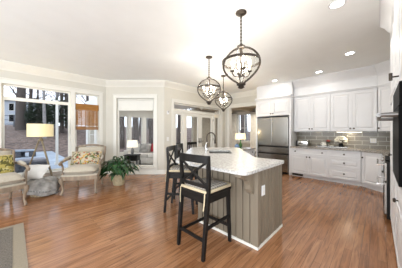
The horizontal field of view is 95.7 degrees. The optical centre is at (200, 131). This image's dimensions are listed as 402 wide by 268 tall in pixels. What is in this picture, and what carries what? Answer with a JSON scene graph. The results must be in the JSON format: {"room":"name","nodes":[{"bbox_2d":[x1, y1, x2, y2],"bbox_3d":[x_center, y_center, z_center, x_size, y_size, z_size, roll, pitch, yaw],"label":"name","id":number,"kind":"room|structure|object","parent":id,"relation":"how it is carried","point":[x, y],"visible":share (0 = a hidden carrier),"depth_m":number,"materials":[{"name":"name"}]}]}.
{"room":"kitchen","nodes":[
{"label":"kitchen","id":0,"kind":"room"},
{"bbox_2d":[0,70,105,180],"bbox_3d":[-5.269,-0.140,3.712,0.160,3.000,6.176,0,0,44],"label":"wall","id":1,"kind":"structure","parent":0,"point":[3,73],"depth_m":5.01,"materials":[{"name":"paint"}]},
{"bbox_2d":[2,84,69,174],"bbox_3d":[-4.242,-0.040,4.774,0.050,2.200,1.330,0,0,44],"label":"window","id":2,"kind":"structure","parent":1,"relation":"in","point":[4,98],"depth_m":4.68,"materials":[{"name":"paint"}]},
{"bbox_2d":[0,77,102,175],"bbox_3d":[-3.909,-0.055,4.966,0.080,2.430,2.310,0,0,44],"label":"trim","id":3,"kind":"structure","parent":1,"relation":"attached to","point":[72,90],"depth_m":5.19,"materials":[{"name":"paint"}]},
{"bbox_2d":[0,60,105,86],"bbox_3d":[-5.126,-1.545,3.643,0.140,0.190,6.076,0,0,44],"label":"trim","id":4,"kind":"structure","parent":1,"relation":"attached to","point":[4,65],"depth_m":4.78,"materials":[{"name":"paint"}]},
{"bbox_2d":[75,93,98,147],"bbox_3d":[-3.483,-0.040,5.556,0.050,2.200,0.630,0,0,44],"label":"window","id":5,"kind":"structure","parent":1,"relation":"in","point":[97,131],"depth_m":5.62,"materials":[{"name":"paint"}]},
{"bbox_2d":[75,103,98,129],"bbox_3d":[-3.447,-0.455,5.522,0.048,0.770,0.610,0,0,44],"label":"shade","id":6,"kind":"object","parent":5,"relation":"attached to","point":[82,108],"visible":1,"depth_m":5.50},
{"bbox_2d":[86,97,96,146],"bbox_3d":[-3.925,0.050,6.844,2.230,2.620,0.160,0,0,44],"label":"wall","id":7,"kind":"structure","parent":0,"point":[92,101],"depth_m":7.21,"materials":[{"name":"paint"}]},
{"bbox_2d":[89,112,93,143],"bbox_3d":[-4.229,0.105,7.133,0.830,1.810,0.050,0,0,44],"label":"window","id":8,"kind":"structure","parent":7,"relation":"in","point":[90,134],"depth_m":7.38,"materials":[{"name":"paint"}]},
{"bbox_2d":[92,111,152,160],"bbox_3d":[-3.203,0.050,9.301,0.160,2.620,4.370,0,0,44],"label":"wall","id":9,"kind":"structure","parent":0,"point":[144,114],"depth_m":9.11,"materials":[{"name":"paint"}]},
{"bbox_2d":[120,116,127,152],"bbox_3d":[-3.799,0.115,8.695,0.050,1.790,0.590,0,0,44],"label":"window","id":10,"kind":"structure","parent":9,"relation":"in","point":[120,116],"depth_m":8.88,"materials":[{"name":"paint"}]},
{"bbox_2d":[131,116,142,143],"bbox_3d":[-3.269,0.115,9.240,0.050,1.790,0.630,0,0,44],"label":"window","id":11,"kind":"structure","parent":9,"relation":"in","point":[131,116],"depth_m":9.44,"materials":[{"name":"paint"}]},
{"bbox_2d":[106,87,163,169],"bbox_3d":[-2.122,-0.140,5.949,1.873,3.000,0.160,0,0,0],"label":"wall","id":12,"kind":"structure","parent":0,"point":[110,91],"depth_m":5.87,"materials":[{"name":"paint"}]},
{"bbox_2d":[106,170,163,173],"bbox_3d":[-2.118,1.292,5.860,1.881,0.135,0.018,0,0,0],"label":"baseboard","id":13,"kind":"structure","parent":12,"relation":"attached to","point":[135,171],"depth_m":5.85,"materials":[{"name":"paint"}]},
{"bbox_2d":[113,94,157,169],"bbox_3d":[-2.113,0.005,5.894,1.450,2.450,0.170,0,0,0],"label":"window","id":14,"kind":"structure","parent":12,"relation":"in","point":[115,96],"depth_m":5.85,"materials":[{"name":"paint"}]},
{"bbox_2d":[118,99,152,110],"bbox_3d":[-2.113,-0.885,5.904,1.110,0.380,0.048,0,0,0],"label":"roller blind","id":15,"kind":"object","parent":14,"relation":"attached to","point":[124,104],"visible":1,"depth_m":5.91,"materials":[{"name":"fabric"}]},
{"bbox_2d":[106,80,164,86],"bbox_3d":[-2.092,-1.545,5.798,1.933,0.190,0.140,0,0,0],"label":"trim","id":16,"kind":"structure","parent":12,"relation":"attached to","point":[109,83],"depth_m":5.80,"materials":[{"name":"paint"}]},
{"bbox_2d":[90,97,196,108],"bbox_3d":[-1.855,-1.320,7.990,3.600,0.120,4.370,0,0,44],"label":"ceiling","id":17,"kind":"structure","parent":0,"point":[175,106],"depth_m":9.37,"materials":[{"name":"paint"}]},
{"bbox_2d":[164,87,224,169],"bbox_3d":[-0.103,-0.140,7.095,0.160,3.000,3.270,0,0,44],"label":"wall","id":18,"kind":"structure","parent":0,"point":[169,93],"depth_m":6.07,"materials":[{"name":"paint"}]},
{"bbox_2d":[174,112,182,151],"bbox_3d":[-0.794,0.330,6.380,0.045,2.050,0.420,0,0,44],"label":"window","id":19,"kind":"structure","parent":18,"relation":"in","point":[175,113],"depth_m":6.36,"materials":[{"name":"paint"}]},
{"bbox_2d":[185,113,199,151],"bbox_3d":[-0.313,0.329,6.829,0.109,2.047,0.795,0,0,44],"label":"door","id":20,"kind":"structure","parent":18,"relation":"in","point":[186,114],"depth_m":6.95,"materials":[{"name":"paint"}]},
{"bbox_2d":[164,80,225,99],"bbox_3d":[-0.016,-1.545,6.969,0.140,0.190,3.329,0,0,44],"label":"trim","id":21,"kind":"structure","parent":18,"relation":"attached to","point":[169,84],"depth_m":6.45,"materials":[{"name":"paint"}]},
{"bbox_2d":[171,98,222,162],"bbox_3d":[0.000,0.120,7.058,0.038,2.480,2.810,0,0,44],"label":"trim","id":22,"kind":"structure","parent":18,"relation":"attached to","point":[173,100],"depth_m":6.66,"materials":[{"name":"paint"}]},
{"bbox_2d":[174,103,219,114],"bbox_3d":[-0.075,-0.880,7.131,0.050,0.230,2.590,0,0,44],"label":"window","id":23,"kind":"structure","parent":18,"relation":"in","point":[174,103],"depth_m":6.97,"materials":[{"name":"paint"}]},
{"bbox_2d":[174,110,220,152],"bbox_3d":[-0.066,0.300,7.126,0.110,2.120,2.605,0,0,44],"label":"trim","id":24,"kind":"structure","parent":18,"relation":"attached to","point":[184,112],"depth_m":6.96,"materials":[{"name":"paint"}]},
{"bbox_2d":[200,114,212,146],"bbox_3d":[0.246,0.329,7.404,0.109,2.047,0.790,0,0,44],"label":"door","id":25,"kind":"structure","parent":18,"relation":"in","point":[201,115],"depth_m":7.35,"materials":[{"name":"paint"}]},
{"bbox_2d":[215,116,219,146],"bbox_3d":[0.669,0.330,7.886,0.045,2.050,0.390,0,0,44],"label":"window","id":26,"kind":"structure","parent":18,"relation":"in","point":[218,117],"depth_m":7.95,"materials":[{"name":"paint"}]},
{"bbox_2d":[0,0,390,94],"bbox_3d":[-0.254,-1.700,2.095,9.285,0.120,10.650,0,0,44],"label":"ceiling","id":27,"kind":"structure","parent":0,"point":[170,40],"depth_m":3.13,"materials":[{"name":"paint"}]},
{"bbox_2d":[197,56,220,104],"bbox_3d":[0.175,-1.115,3.980,0.520,1.050,0.520,0,0,27],"label":"pendant light","id":28,"kind":"object","parent":27,"relation":"hanging from","point":[209,85],"visible":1,"depth_m":3.96,"materials":[{"name":"brown metal"}]},
{"bbox_2d":[215,75,232,111],"bbox_3d":[0.655,-1.115,5.300,0.520,1.050,0.520,0,0,16],"label":"pendant light","id":29,"kind":"object","parent":27,"relation":"hanging from","point":[223,76],"visible":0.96,"depth_m":5.29,"materials":[{"name":"brown metal"}]},
{"bbox_2d":[222,9,260,88],"bbox_3d":[0.550,-1.115,2.500,0.520,1.050,0.520,0,0,44],"label":"pendant light","id":30,"kind":"object","parent":27,"relation":"hanging from","point":[240,13],"visible":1,"depth_m":2.48,"materials":[{"name":"brown metal"}]},
{"bbox_2d":[328,0,346,8],"bbox_3d":[1.739,-1.633,2.326,0.200,0.011,0.200,0,0,44],"label":"recessed light","id":31,"kind":"object","parent":27,"relation":"in","point":[335,4],"visible":1,"depth_m":2.33,"materials":[{"name":"white"}]},
{"bbox_2d":[344,51,355,54],"bbox_3d":[3.087,-1.633,3.777,0.200,0.011,0.200,0,0,44],"label":"recessed light","id":32,"kind":"object","parent":27,"relation":"in","point":[349,52],"visible":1,"depth_m":3.78,"materials":[{"name":"white"}]},
{"bbox_2d":[379,0,394,33],"bbox_3d":[2.083,-1.545,2.027,0.140,0.190,1.990,0,0,44],"label":"trim","id":33,"kind":"structure","parent":27,"relation":"attached to","point":[386,7],"depth_m":2.38,"materials":[{"name":"white paint"}]},
{"bbox_2d":[0,174,397,267],"bbox_3d":[-0.254,1.420,2.095,9.285,0.120,10.650,0,0,44],"label":"floor","id":34,"kind":"structure","parent":0,"point":[327,224],"depth_m":2.49,"materials":[{"name":"brown wood"}]},
{"bbox_2d":[0,223,27,267],"bbox_3d":[-2.624,1.351,0.529,3.060,0.015,3.100,0,0,44],"label":"area rug","id":35,"kind":"object","parent":34,"relation":"on","point":[13,253],"visible":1,"depth_m":2.12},
{"bbox_2d":[0,148,30,205],"bbox_3d":[-3.772,0.842,3.317,0.894,1.065,0.828,0,0,33],"label":"armchair","id":36,"kind":"object","parent":34,"relation":"on","point":[10,182],"visible":0.85,"depth_m":3.34,"materials":[{"name":"beige fabric"}]},
{"bbox_2d":[0,154,14,173],"bbox_3d":[-3.804,0.629,3.364,0.218,0.373,0.506,0,0,33],"label":"throw pillow","id":37,"kind":"object","parent":36,"relation":"on","point":[6,161],"visible":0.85,"depth_m":3.45,"materials":[{"name":"yellow fabric"}]},
{"bbox_2d":[0,172,24,186],"bbox_3d":[-3.705,0.860,3.274,0.726,0.187,0.660,0,0,33],"label":"seat cushion","id":38,"kind":"object","parent":36,"relation":"on","point":[11,179],"depth_m":3.25,"materials":[{"name":"beige fabric"}]},
{"bbox_2d":[23,124,53,180],"bbox_3d":[-3.830,0.587,4.357,0.666,1.554,0.676,0,0,40],"label":"tripod floor lamp","id":39,"kind":"object","parent":34,"relation":"on","point":[33,130],"visible":0.78,"depth_m":4.27,"materials":[{"name":"beige fabric"}]},
{"bbox_2d":[58,144,105,195],"bbox_3d":[-2.762,0.842,4.359,0.828,1.065,0.894,0,0,-14],"label":"armchair","id":40,"kind":"object","parent":34,"relation":"on","point":[77,172],"visible":0.77,"depth_m":4.04,"materials":[{"name":"beige fabric"}]},
{"bbox_2d":[61,164,102,174],"bbox_3d":[-2.742,0.860,4.282,0.660,0.187,0.726,0,0,-14],"label":"seat cushion","id":41,"kind":"object","parent":40,"relation":"on","point":[78,169],"depth_m":4.01,"materials":[{"name":"beige fabric"}]},
{"bbox_2d":[70,151,101,164],"bbox_3d":[-2.775,0.629,4.410,0.660,0.313,0.203,0,0,-14],"label":"lumbar pillow","id":42,"kind":"object","parent":40,"relation":"on","point":[83,157],"visible":0.87,"depth_m":4.35,"materials":[{"name":"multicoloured fabric"}]},
{"bbox_2d":[112,174,125,185],"bbox_3d":[-2.131,1.218,4.723,0.364,0.285,0.364,0,0,44],"label":"pot","id":43,"kind":"object","parent":34,"relation":"on","point":[117,180],"depth_m":4.59,"materials":[{"name":"beige ceramic"}]},
{"bbox_2d":[99,156,140,185],"bbox_3d":[-2.133,0.980,4.718,1.111,0.760,1.086,0,0,44],"label":"peace lily","id":44,"kind":"object","parent":34,"relation":"on","point":[119,168],"visible":0.98,"depth_m":4.53,"materials":[{"name":"green plant"}]},
{"bbox_2d":[163,145,197,213],"bbox_3d":[-0.344,0.808,3.251,0.525,1.107,0.490,0,0,8],"label":"bar stool","id":45,"kind":"object","parent":34,"relation":"on","point":[173,170],"visible":0.75,"depth_m":3.06,"materials":[{"name":"black paint"}]},
{"bbox_2d":[170,165,194,169],"bbox_3d":[-0.320,0.650,3.248,0.450,0.075,0.440,0,0,8],"label":"cushion","id":46,"kind":"object","parent":45,"relation":"on","point":[172,167],"depth_m":3.15,"materials":[{"name":"beige fabric"}]},
{"bbox_2d":[173,143,197,198],"bbox_3d":[-0.269,0.808,3.861,0.525,1.107,0.490,0,0,8],"label":"bar stool","id":47,"kind":"object","parent":34,"relation":"on","point":[180,144],"visible":0.1,"depth_m":3.69,"materials":[{"name":"black paint"}]},
{"bbox_2d":[177,152,231,261],"bbox_3d":[0.047,0.808,2.236,0.490,1.107,0.525,0,0,44],"label":"bar stool","id":48,"kind":"object","parent":34,"relation":"on","point":[206,190],"visible":1,"depth_m":2.10,"materials":[{"name":"black paint"}]},
{"bbox_2d":[185,178,226,190],"bbox_3d":[0.064,0.650,2.253,0.440,0.075,0.450,0,0,44],"label":"cushion","id":49,"kind":"object","parent":48,"relation":"on","point":[216,185],"depth_m":2.13,"materials":[{"name":"beige fabric"}]},
{"bbox_2d":[198,164,282,250],"bbox_3d":[0.485,0.905,3.438,1.204,0.909,2.993,0,0,-6],"label":"kitchen island","id":50,"kind":"object","parent":34,"relation":"on","point":[255,217],"visible":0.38,"depth_m":2.27,"materials":[{"name":"paint"}]},
{"bbox_2d":[176,147,283,175],"bbox_3d":[0.455,0.432,3.393,1.592,0.035,3.021,0,0,3],"label":"island countertop","id":51,"kind":"structure","parent":50,"relation":"on","point":[238,161],"depth_m":2.56,"materials":[{"name":"stone"}]},
{"bbox_2d":[203,132,215,150],"bbox_3d":[0.181,0.208,4.020,0.296,0.414,0.060,0,0,0],"label":"faucet","id":52,"kind":"object","parent":51,"relation":"on","point":[209,132],"visible":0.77,"depth_m":4.01,"materials":[{"name":"silver metal"}]},
{"bbox_2d":[209,151,229,152],"bbox_3d":[0.400,0.543,3.880,0.490,0.184,0.710,0,0,3],"label":"sink","id":53,"kind":"object","parent":51,"relation":"in","point":[209,151],"visible":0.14,"depth_m":4.21,"materials":[{"name":"metal"}]},
{"bbox_2d":[239,147,255,156],"bbox_3d":[1.319,0.960,6.194,0.556,0.800,1.240,0,0,44],"label":"sideboard","id":54,"kind":"object","parent":34,"relation":"on","point":[249,150],"visible":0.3,"depth_m":6.28,"materials":[{"name":"white wood"}]},
{"bbox_2d":[235,133,245,147],"bbox_3d":[1.362,0.305,6.277,0.370,0.510,0.370,0,0,44],"label":"table lamp","id":55,"kind":"object","parent":54,"relation":"on","point":[240,136],"visible":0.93,"depth_m":6.15,"materials":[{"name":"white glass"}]},
{"bbox_2d":[258,117,288,174],"bbox_3d":[2.575,0.438,6.313,1.030,1.845,0.608,0,0,44],"label":"refrigerator","id":56,"kind":"object","parent":34,"relation":"on","point":[273,133],"visible":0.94,"depth_m":6.03,"materials":[{"name":"silver metal"}]},
{"bbox_2d":[255,94,296,174],"bbox_3d":[2.567,0.080,6.319,1.210,2.560,0.631,0,0,44],"label":"refrigerator surround","id":57,"kind":"object","parent":34,"relation":"on","point":[280,105],"visible":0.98,"depth_m":5.98,"materials":[{"name":"white wood"}]},
{"bbox_2d":[291,148,328,180],"bbox_3d":[3.338,0.922,5.530,0.965,0.875,0.656,0,0,44],"label":"base cabinet","id":58,"kind":"object","parent":34,"relation":"on","point":[308,163],"visible":0.99,"depth_m":5.30,"materials":[{"name":"white wood"}]},
{"bbox_2d":[328,150,360,185],"bbox_3d":[3.927,0.922,4.957,0.675,0.875,0.656,0,0,44],"label":"base cabinet","id":59,"kind":"object","parent":34,"relation":"on","point":[343,166],"visible":0.99,"depth_m":4.74,"materials":[{"name":"white wood"}]},
{"bbox_2d":[361,152,382,191],"bbox_3d":[4.479,0.922,4.260,1.078,0.875,0.908,0,0,44],"label":"base cabinet","id":60,"kind":"object","parent":34,"relation":"on","point":[370,170],"visible":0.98,"depth_m":4.27,"materials":[{"name":"white wood"}]},
{"bbox_2d":[290,145,389,157],"bbox_3d":[3.565,0.465,4.498,2.750,0.038,1.870,0,0,44],"label":"countertop","id":61,"kind":"structure","parent":60,"relation":"on","point":[384,152],"depth_m":4.64,"materials":[{"name":"stone"}]},
{"bbox_2d":[296,140,308,145],"bbox_3d":[3.220,0.358,5.796,0.345,0.175,0.170,0,0,44],"label":"toaster","id":62,"kind":"object","parent":61,"relation":"on","point":[298,142],"visible":0.99,"depth_m":5.73,"materials":[{"name":"silver metal"}]},
{"bbox_2d":[317,145,349,148],"bbox_3d":[3.746,0.416,5.186,0.752,0.051,0.300,0,0,44],"label":"serving tray","id":63,"kind":"object","parent":61,"relation":"on","point":[345,147],"visible":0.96,"depth_m":5.11,"materials":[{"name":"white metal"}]},
{"bbox_2d":[334,136,347,146],"bbox_3d":[3.903,0.270,5.078,0.307,0.327,0.303,0,0,44],"label":"bouquet","id":64,"kind":"object","parent":63,"relation":"on","point":[336,139],"visible":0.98,"depth_m":5.03,"materials":[{"name":"white plant"}]},
{"bbox_2d":[376,156,390,219],"bbox_3d":[3.328,0.877,2.876,0.798,0.925,0.765,0,0,44],"label":"range","id":65,"kind":"object","parent":34,"relation":"on","point":[386,161],"visible":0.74,"depth_m":2.81,"materials":[{"name":"black paint"}]},
{"bbox_2d":[388,0,401,267],"bbox_3d":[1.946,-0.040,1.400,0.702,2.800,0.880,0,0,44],"label":"tall cabinet","id":66,"kind":"object","parent":34,"relation":"on","point":[398,3],"visible":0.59,"depth_m":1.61,"materials":[{"name":"white wood"}]},
{"bbox_2d":[376,81,401,186],"bbox_3d":[1.907,0.018,1.466,0.710,0.795,0.760,0,0,44],"label":"wall oven","id":67,"kind":"object","parent":66,"relation":"in","point":[395,116],"visible":1,"depth_m":1.43,"materials":[{"name":"black paint"}]},
{"bbox_3d":[-3.464,1.203,3.968,0.485,0.314,0.527,0,0,44],"label":"wicker basket","id":68,"kind":"object","parent":34,"relation":"on","visible":0},
{"bbox_2d":[21,176,59,195],"bbox_3d":[-3.454,1.156,3.965,0.630,0.366,0.656,0,0,44],"label":"throw blanket","id":69,"kind":"object","parent":68,"relation":"on","point":[49,185],"visible":0.81,"depth_m":3.80,"materials":[{"name":"grey fur"}]},
{"bbox_2d":[22,164,49,178],"bbox_3d":[-3.641,0.870,4.001,0.480,0.290,0.275,0,0,-1],"label":"pillow","id":70,"kind":"object","parent":69,"relation":"on","point":[38,171],"visible":0.81,"depth_m":3.93,"materials":[{"name":"fabric"}]},
{"bbox_2d":[191,108,217,146],"bbox_3d":[0.501,0.010,10.958,0.160,2.700,2.790,0,0,44],"label":"wall","id":71,"kind":"structure","parent":0,"point":[206,122],"depth_m":10.54,"materials":[{"name":"beige paint"}]},
{"bbox_2d":[200,106,255,112],"bbox_3d":[2.709,-1.330,8.810,6.000,0.260,2.790,0,0,44],"label":"ceiling","id":72,"kind":"structure","parent":0,"point":[251,107],"depth_m":9.96,"materials":[{"name":"grey paint"}]},
{"bbox_2d":[232,113,236,146],"bbox_3d":[1.983,0.085,11.327,0.650,2.511,0.066,0,0,44],"label":"curtain","id":73,"kind":"object","parent":72,"relation":"hanging from","point":[234,116],"visible":0.49,"depth_m":11.25,"materials":[{"name":"beige fabric"}]},
{"bbox_2d":[250,111,255,155],"bbox_3d":[2.994,0.085,10.344,0.530,2.511,0.066,0,0,44],"label":"curtain","id":74,"kind":"object","parent":72,"relation":"hanging from","point":[253,113],"visible":0.72,"depth_m":10.34,"materials":[{"name":"white fabric"}]},
{"bbox_2d":[233,108,255,146],"bbox_3d":[3.737,0.010,9.868,6.000,2.700,0.160,0,0,44],"label":"wall","id":75,"kind":"structure","parent":0,"point":[235,111],"depth_m":10.96,"materials":[{"name":"beige paint"}]},
{"bbox_2d":[236,111,251,142],"bbox_3d":[2.588,-0.275,10.909,1.140,1.890,0.170,0,0,44],"label":"window","id":76,"kind":"structure","parent":75,"relation":"in","point":[244,113],"depth_m":10.94,"materials":[{"name":"paint"}]},
{"bbox_2d":[225,90,388,149],"bbox_3d":[3.208,-0.140,6.268,6.060,3.000,0.160,0,0,44],"label":"wall","id":77,"kind":"structure","parent":0,"point":[248,98],"depth_m":7.69,"materials":[{"name":"paint"}]},
{"bbox_2d":[227,101,255,146],"bbox_3d":[1.776,0.080,7.632,1.575,2.560,0.200,0,0,44],"label":"trim","id":78,"kind":"structure","parent":77,"relation":"attached to","point":[248,104],"depth_m":8.06,"materials":[{"name":"paint"}]},
{"bbox_2d":[226,89,256,99],"bbox_3d":[1.655,-1.545,7.569,1.700,0.190,0.140,0,0,44],"label":"trim","id":79,"kind":"structure","parent":77,"relation":"attached to","point":[251,92],"depth_m":7.48,"materials":[{"name":"paint"}]},
{"bbox_2d":[257,81,293,100],"bbox_3d":[2.637,-1.373,6.398,1.220,0.535,0.450,0,0,44],"label":"trim","id":80,"kind":"structure","parent":77,"relation":"attached to","point":[283,88],"depth_m":6.16,"materials":[{"name":"white paint"}]},
{"bbox_2d":[294,94,329,131],"bbox_3d":[3.445,-0.557,5.643,0.962,1.085,0.366,0,0,44],"label":"upper cabinet","id":81,"kind":"object","parent":77,"relation":"attached to","point":[311,113],"visible":0.99,"depth_m":5.51,"materials":[{"name":"white wood"}]},
{"bbox_2d":[294,81,389,97],"bbox_3d":[3.800,-1.151,5.067,0.294,0.098,2.278,0,0,-39],"label":"trim","id":82,"kind":"structure","parent":81,"relation":"attached to","point":[387,82],"depth_m":4.96,"materials":[{"name":"white wood"}]},
{"bbox_2d":[292,59,389,95],"bbox_3d":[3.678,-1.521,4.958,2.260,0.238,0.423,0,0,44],"label":"trim","id":83,"kind":"structure","parent":77,"relation":"attached to","point":[381,68],"depth_m":4.90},
{"bbox_2d":[297,130,389,149],"bbox_3d":[4.216,0.203,5.171,2.745,0.485,0.008,0,0,44],"label":"backsplash","id":84,"kind":"structure","parent":77,"relation":"attached to","point":[356,139],"depth_m":5.12,"materials":[{"name":"tile"}]},
{"bbox_2d":[330,88,376,130],"bbox_3d":[4.139,-0.557,4.967,0.965,1.085,0.366,0,0,44],"label":"upper cabinet","id":85,"kind":"object","parent":77,"relation":"attached to","point":[356,110],"visible":1,"depth_m":4.83,"materials":[{"name":"white wood"}]},
{"bbox_2d":[378,85,390,130],"bbox_3d":[4.694,-0.557,4.265,0.797,1.085,0.600,0,0,44],"label":"upper cabinet","id":86,"kind":"object","parent":77,"relation":"attached to","point":[384,99],"visible":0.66,"depth_m":4.37,"materials":[{"name":"white wood"}]},
{"bbox_3d":[-1.855,1.421,7.990,3.600,0.119,4.370,0,0,44],"label":"floor","id":87,"kind":"structure","parent":0,"visible":0},
{"bbox_2d":[123,154,140,164],"bbox_3d":[-2.620,1.110,6.950,0.520,0.500,0.440,0,0,-2],"label":"side table","id":88,"kind":"object","parent":87,"relation":"on","point":[135,157],"visible":0.8,"depth_m":6.76,"materials":[{"name":"black paint"}]},
{"bbox_2d":[127,140,137,154],"bbox_3d":[-2.620,0.590,6.950,0.420,0.540,0.420,0,0,44],"label":"lamp","id":89,"kind":"object","parent":88,"relation":"on","point":[131,144],"visible":1,"depth_m":6.82,"materials":[{"name":"white fabric"}]},
{"bbox_2d":[124,144,152,163],"bbox_3d":[-2.200,0.935,7.800,1.900,0.850,0.840,0,0,-2],"label":"sofa","id":90,"kind":"object","parent":87,"relation":"on","point":[146,157],"visible":0.27,"depth_m":7.41,"materials":[{"name":"grey fabric"}]},
{"bbox_2d":[129,152,149,156],"bbox_3d":[-2.607,0.960,7.687,0.800,0.160,0.640,0,0,-2],"label":"seat cushion","id":91,"kind":"object","parent":90,"relation":"on","point":[143,154],"depth_m":7.45,"materials":[{"name":"grey fabric"}]},
{"bbox_2d":[133,144,150,151],"bbox_3d":[-2.615,0.695,7.967,0.800,0.370,0.160,0,0,-2],"label":"cushion","id":92,"kind":"object","parent":90,"relation":"on","point":[136,149],"depth_m":7.88,"materials":[{"name":"white fabric"}]},
{"bbox_2d":[139,144,148,151],"bbox_3d":[-2.419,0.670,7.778,0.420,0.350,0.201,0,0,-2],"label":"pillow","id":93,"kind":"object","parent":90,"relation":"on","point":[143,147],"visible":1,"depth_m":7.71,"materials":[{"name":"white fabric"}]},
{"bbox_2d":[176,142,196,153],"bbox_3d":[-0.397,0.910,8.198,0.400,0.900,1.500,0,0,44],"label":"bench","id":94,"kind":"object","parent":87,"relation":"on","point":[188,143],"visible":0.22,"depth_m":8.35,"materials":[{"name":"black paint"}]},
{"label":"outside","id":95,"kind":"structure","parent":0,"visible":0},
{"bbox_2d":[5,125,249,156],"bbox_3d":[-24.375,-0.038,23.704,55.000,3.196,80.000,0,0,44],"label":"ground","id":96,"kind":"structure","parent":95,"point":[14,139],"depth_m":16.41,"materials":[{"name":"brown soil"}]},
{"bbox_2d":[5,86,26,129],"bbox_3d":[-20.607,-6.063,19.915,4.657,11.895,6.678,0,0,-19],"label":"bare tree","id":97,"kind":"object","parent":96,"relation":"on","point":[20,122],"visible":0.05,"depth_m":19.71,"materials":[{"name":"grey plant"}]},
{"bbox_2d":[5,98,35,124],"bbox_3d":[-37.978,-3.916,36.000,10.800,5.600,7.000,0,0,0],"label":"house","id":98,"kind":"structure","parent":96,"relation":"on","point":[9,105],"depth_m":32.98,"materials":[{"name":"white"}]},
{"bbox_2d":[15,87,50,123],"bbox_3d":[-22.843,-6.873,24.048,6.273,12.358,4.505,0,0,20],"label":"bare tree","id":99,"kind":"object","parent":96,"relation":"on","point":[30,91],"visible":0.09,"depth_m":23.93,"materials":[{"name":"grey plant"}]},
{"bbox_2d":[24,96,55,126],"bbox_3d":[-17.713,-1.973,20.019,2.826,3.831,2.811,0,0,44],"label":"evergreen shrub","id":100,"kind":"object","parent":96,"relation":"on","point":[32,108],"visible":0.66,"depth_m":19.36,"materials":[{"name":"green plant"}]},
{"bbox_2d":[15,151,67,168],"bbox_3d":[-17.328,1.520,0.147,12.150,0.080,28.050,0,0,44],"label":"patio","id":101,"kind":"structure","parent":96,"relation":"on","point":[51,155],"depth_m":10.56,"materials":[{"name":"concrete"}]},
{"bbox_2d":[15,149,35,157],"bbox_3d":[-10.444,1.270,10.800,0.500,0.420,0.948,0,0,44],"label":"stone bench","id":102,"kind":"object","parent":101,"relation":"on","point":[17,152],"visible":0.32,"depth_m":10.56,"materials":[{"name":"concrete"}]},
{"bbox_2d":[15,157,46,172],"bbox_3d":[-6.165,1.230,6.600,0.700,0.500,0.840,0,0,44],"label":"ottoman","id":103,"kind":"object","parent":101,"relation":"on","point":[42,161],"visible":0.38,"depth_m":6.41,"materials":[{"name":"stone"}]},
{"bbox_2d":[15,157,45,162],"bbox_3d":[-6.165,1.030,6.600,0.660,0.100,0.800,0,0,44],"label":"cushion","id":104,"kind":"object","parent":103,"relation":"on","point":[35,160],"depth_m":6.48,"materials":[{"name":"grey fabric"}]},
{"bbox_2d":[54,100,58,164],"bbox_3d":[-6.488,0.030,8.200,0.160,2.900,0.160,0,0,44],"label":"porch post","id":105,"kind":"object","parent":101,"relation":"on","point":[57,162],"visible":0.68,"depth_m":8.15,"materials":[{"name":"paint"}]},
{"bbox_2d":[35,90,60,138],"bbox_3d":[-14.563,-4.819,17.202,4.689,11.043,4.585,0,0,-23],"label":"bare tree","id":106,"kind":"object","parent":96,"relation":"on","point":[43,92],"visible":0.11,"depth_m":16.84,"materials":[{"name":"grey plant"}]},
{"bbox_2d":[41,96,79,127],"bbox_3d":[-15.270,-1.939,20.002,3.568,4.071,3.531,0,0,44],"label":"evergreen shrub","id":107,"kind":"object","parent":96,"relation":"on","point":[53,108],"visible":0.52,"depth_m":19.12,"materials":[{"name":"green plant"}]},
{"bbox_2d":[58,92,67,132],"bbox_3d":[-15.497,-5.359,20.182,4.998,11.030,5.493,0,0,37],"label":"bare tree","id":108,"kind":"object","parent":96,"relation":"on","point":[61,94],"visible":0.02,"depth_m":19.82,"materials":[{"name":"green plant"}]},
{"bbox_2d":[63,93,77,128],"bbox_3d":[-17.864,-6.130,23.555,5.682,11.509,5.360,0,0,-21],"label":"bare tree","id":109,"kind":"object","parent":96,"relation":"on","point":[65,95],"visible":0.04,"depth_m":23.14,"materials":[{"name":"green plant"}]},
{"bbox_2d":[76,95,88,103],"bbox_3d":[-12.941,-4.641,18.674,5.066,10.619,4.824,0,0,-37],"label":"bare tree","id":110,"kind":"object","parent":96,"relation":"on","point":[87,97],"visible":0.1,"depth_m":18.89,"materials":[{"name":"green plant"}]},
{"bbox_2d":[120,117,124,148],"bbox_3d":[-7.506,-3.569,17.133,4.385,10.464,3.513,0,0,25],"label":"bare tree","id":111,"kind":"object","parent":96,"relation":"on","point":[122,119],"visible":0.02,"depth_m":16.85,"materials":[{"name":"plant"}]},
{"bbox_2d":[132,117,138,143],"bbox_3d":[-5.894,-3.947,16.201,4.565,11.239,4.023,0,0,29],"label":"bare tree","id":112,"kind":"object","parent":96,"relation":"on","point":[135,129],"visible":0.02,"depth_m":15.87,"materials":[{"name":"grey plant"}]},
{"bbox_2d":[139,118,140,135],"bbox_3d":[-7.653,-4.318,23.826,5.429,9.836,3.636,0,0,-12],"label":"bare tree","id":113,"kind":"object","parent":96,"relation":"on","point":[140,118],"visible":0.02,"depth_m":23.09,"materials":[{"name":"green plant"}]},
{"bbox_2d":[149,118,152,143],"bbox_3d":[-5.120,-3.572,18.359,5.881,10.465,3.926,0,0,23],"label":"bare tree","id":114,"kind":"object","parent":96,"relation":"on","point":[150,119],"visible":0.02,"depth_m":18.84,"materials":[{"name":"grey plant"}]},
{"bbox_2d":[177,115,180,142],"bbox_3d":[-2.366,-3.635,18.793,4.739,10.613,5.466,0,0,26],"label":"bare tree","id":115,"kind":"object","parent":96,"relation":"on","point":[179,116],"visible":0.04,"depth_m":18.74,"materials":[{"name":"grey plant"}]},
{"bbox_2d":[241,115,243,139],"bbox_3d":[4.409,-4.595,18.656,4.434,12.519,6.344,0,0,26],"label":"bare tree","id":116,"kind":"object","parent":96,"relation":"on","point":[242,123],"visible":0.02,"depth_m":18.01,"materials":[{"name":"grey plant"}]},
{"bbox_2d":[245,114,249,140],"bbox_3d":[6.282,-4.652,24.733,4.442,12.657,6.368,0,0,-25],"label":"bare tree","id":117,"kind":"object","parent":96,"relation":"on","point":[246,116],"visible":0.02,"depth_m":24.68,"materials":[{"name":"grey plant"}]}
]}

